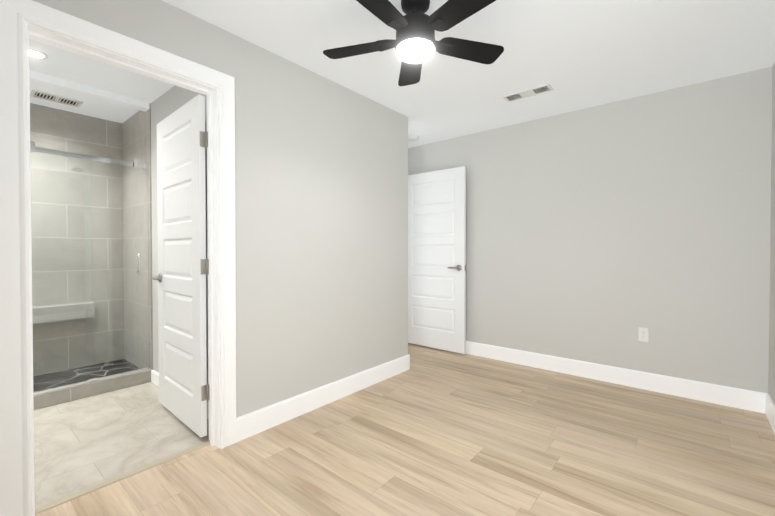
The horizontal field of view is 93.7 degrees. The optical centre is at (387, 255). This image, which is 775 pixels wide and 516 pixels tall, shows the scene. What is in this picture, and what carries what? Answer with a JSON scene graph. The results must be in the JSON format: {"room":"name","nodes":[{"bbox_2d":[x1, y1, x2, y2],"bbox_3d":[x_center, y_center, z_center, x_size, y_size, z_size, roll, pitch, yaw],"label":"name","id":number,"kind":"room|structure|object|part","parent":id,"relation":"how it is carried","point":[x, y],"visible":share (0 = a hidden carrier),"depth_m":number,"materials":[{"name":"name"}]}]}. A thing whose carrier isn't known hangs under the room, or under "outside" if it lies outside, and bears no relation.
{"room":"empty bedroom","nodes":[
{"label":"empty bedroom","id":0,"kind":"room"},
{"bbox_2d":[29,70,148,111],"bbox_3d":[-2.569,-1.275,2.563,0.100,0.050,1.525,1,1,40],"label":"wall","id":1,"kind":"structure","parent":0,"point":[65,85],"depth_m":2.81,"materials":[{"name":"white paint"}]},
{"bbox_2d":[122,103,152,369],"bbox_3d":[-2.339,-0.110,3.386,0.780,2.400,0.010,1,1,40],"label":"shower wall tile","id":2,"kind":"structure","parent":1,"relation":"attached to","point":[136,135],"depth_m":3.20,"materials":[{"name":"grey tile"}]},
{"bbox_2d":[34,382,208,508],"bbox_3d":[-2.473,1.129,2.260,2.335,0.050,2.185,1,1,40],"label":"floor","id":3,"kind":"structure","parent":0,"point":[83,443],"depth_m":2.19,"materials":[{"name":"beige tile"}]},
{"bbox_2d":[33,368,150,409],"bbox_3d":[-2.569,1.048,2.593,0.103,0.102,1.525,1,1,40],"label":"sill","id":4,"kind":"structure","parent":3,"relation":"on","point":[57,395],"depth_m":2.83,"materials":[{"name":"tile"}]},
{"bbox_2d":[30,136,149,392],"bbox_3d":[-2.564,0.068,2.577,0.084,1.856,1.520,1,1,40],"label":"glass","id":5,"kind":"object","parent":4,"relation":"on","point":[90,266],"visible":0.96,"depth_m":2.83,"materials":[{"name":"clear glass"}]},
{"bbox_2d":[35,440,209,514],"bbox_3d":[-1.292,1.105,1.854,0.046,0.008,0.764,1,1,40],"label":"threshold","id":6,"kind":"object","parent":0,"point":[48,506],"depth_m":1.79,"materials":[{"name":"beige wood"}]},
{"bbox_2d":[33,0,412,417],"bbox_3d":[-1.048,-0.094,2.066,0.125,2.400,3.735,1,1,40],"label":"wall","id":7,"kind":"structure","parent":0,"point":[322,166],"depth_m":2.53,"materials":[{"name":"paint"}]},
{"bbox_2d":[30,103,121,159],"bbox_3d":[-3.134,-0.106,3.049,0.010,2.400,1.545,1,1,40],"label":"shower wall tile","id":8,"kind":"structure","parent":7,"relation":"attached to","point":[101,137],"depth_m":3.36,"materials":[{"name":"grey tile"}]},
{"bbox_2d":[0,0,236,515],"bbox_3d":[-1.259,0.037,1.813,0.168,2.144,0.962,1,1,40],"label":"door frame","id":9,"kind":"structure","parent":7,"relation":"attached to","point":[22,22],"depth_m":1.51,"materials":[{"name":"white wood"}]},
{"bbox_2d":[153,94,209,436],"bbox_3d":[-1.352,0.065,2.373,0.797,2.005,0.137,1,1,42],"label":"bathroom door","id":10,"kind":"structure","parent":7,"relation":"in","point":[181,233],"depth_m":2.30,"materials":[{"name":"white wood"}]},
{"bbox_3d":[-1.582,0.160,2.579,0.181,0.066,0.137,1,1,42],"label":"handle","id":11,"kind":"part","parent":10,"relation":"part of","materials":[{"name":"grey metal"}]},
{"bbox_3d":[-1.066,0.066,2.129,0.044,1.592,0.042,1,1,42],"label":"bathroom door hinge","id":12,"kind":"part","parent":10,"relation":"part of","materials":[{"name":"silver metal"}]},
{"bbox_2d":[236,354,409,441],"bbox_3d":[-0.343,1.027,2.816,0.015,0.140,1.732,1,1,40],"label":"baseboard","id":13,"kind":"structure","parent":7,"relation":"attached to","point":[250,424],"depth_m":2.58,"materials":[{"name":"white wood"}]},
{"bbox_2d":[29,0,774,147],"bbox_3d":[-0.614,-1.347,2.317,5.180,0.100,4.850,1,1,40],"label":"ceiling","id":14,"kind":"structure","parent":0,"point":[575,55],"depth_m":2.36,"materials":[{"name":"white paint"}]},
{"bbox_2d":[29,48,47,59],"bbox_3d":[-2.269,-1.293,2.330,0.138,0.008,0.138,1,1,40],"label":"recessed light","id":15,"kind":"object","parent":14,"relation":"in","point":[35,53],"visible":0.67,"depth_m":2.34,"materials":[{"name":"white plastic"}]},
{"bbox_2d":[30,89,82,107],"bbox_3d":[-2.748,-1.300,3.021,0.170,0.012,0.310,1,1,40],"label":"ceiling vent","id":16,"kind":"object","parent":14,"relation":"in","point":[55,98],"visible":1,"depth_m":3.01,"materials":[{"name":"white plastic"}]},
{"bbox_2d":[408,135,418,140],"bbox_3d":[0.284,-1.300,4.036,0.134,0.038,0.134,1,1,40],"label":"smoke detector","id":17,"kind":"object","parent":14,"relation":"attached to","point":[413,137],"visible":0.88,"depth_m":3.99,"materials":[{"name":"white plastic"}]},
{"bbox_2d":[323,0,503,85],"bbox_3d":[0.132,-1.145,1.822,0.973,0.290,0.950,1,1,40],"label":"ceiling fan","id":18,"kind":"object","parent":14,"relation":"hanging from","point":[415,43],"visible":1,"depth_m":1.80,"materials":[{"name":"black"}]},
{"bbox_2d":[502,84,553,101],"bbox_3d":[1.124,-1.301,2.919,0.360,0.008,0.135,1,1,40],"label":"ceiling vent","id":19,"kind":"object","parent":14,"relation":"in","point":[538,90],"visible":1,"depth_m":2.91,"materials":[{"name":"white plastic"}]},
{"bbox_2d":[35,343,774,515],"bbox_3d":[0.069,1.133,1.909,3.420,0.050,4.500,1,1,40],"label":"floor","id":20,"kind":"structure","parent":0,"point":[431,431],"depth_m":1.98,"materials":[{"name":"brown wood"}]},
{"bbox_2d":[409,67,768,392],"bbox_3d":[1.411,-0.114,3.622,3.270,2.400,0.125,1,1,40],"label":"wall","id":21,"kind":"structure","parent":0,"point":[601,234],"depth_m":3.03,"materials":[{"name":"paint"}]},
{"bbox_2d":[408,166,465,353],"bbox_3d":[0.524,0.050,4.168,0.811,2.015,0.137,1,1,40],"label":"entry door","id":22,"kind":"structure","parent":21,"relation":"in","point":[437,259],"depth_m":4.11,"materials":[{"name":"white wood"}]},
{"bbox_3d":[0.766,0.135,3.968,0.181,0.066,0.137,1,1,40],"label":"handle","id":23,"kind":"part","parent":22,"relation":"part of","materials":[{"name":"grey metal"}]},
{"bbox_2d":[465,341,762,412],"bbox_3d":[1.408,1.017,3.548,3.130,0.140,0.015,1,1,40],"label":"baseboard","id":24,"kind":"structure","parent":21,"relation":"attached to","point":[739,398],"depth_m":3.02,"materials":[{"name":"white wood"}]},
{"bbox_2d":[638,327,648,341],"bbox_3d":[2.096,0.650,2.975,0.070,0.115,0.008,1,1,40],"label":"wall outlet","id":25,"kind":"object","parent":21,"relation":"attached to","point":[643,334],"visible":1,"depth_m":2.97,"materials":[{"name":"white plastic"}]},
{"bbox_2d":[765,62,774,404],"bbox_3d":[1.335,-0.078,0.839,0.125,2.400,4.500,1,1,40],"label":"wall","id":26,"kind":"structure","parent":0,"point":[769,220],"depth_m":2.49,"materials":[{"name":"paint"}]},
{"bbox_2d":[763,393,774,433],"bbox_3d":[1.281,1.051,0.899,0.015,0.140,4.250,1,1,40],"label":"baseboard","id":27,"kind":"structure","parent":26,"relation":"attached to","point":[768,405],"depth_m":2.39,"materials":[{"name":"white wood"}]}
]}

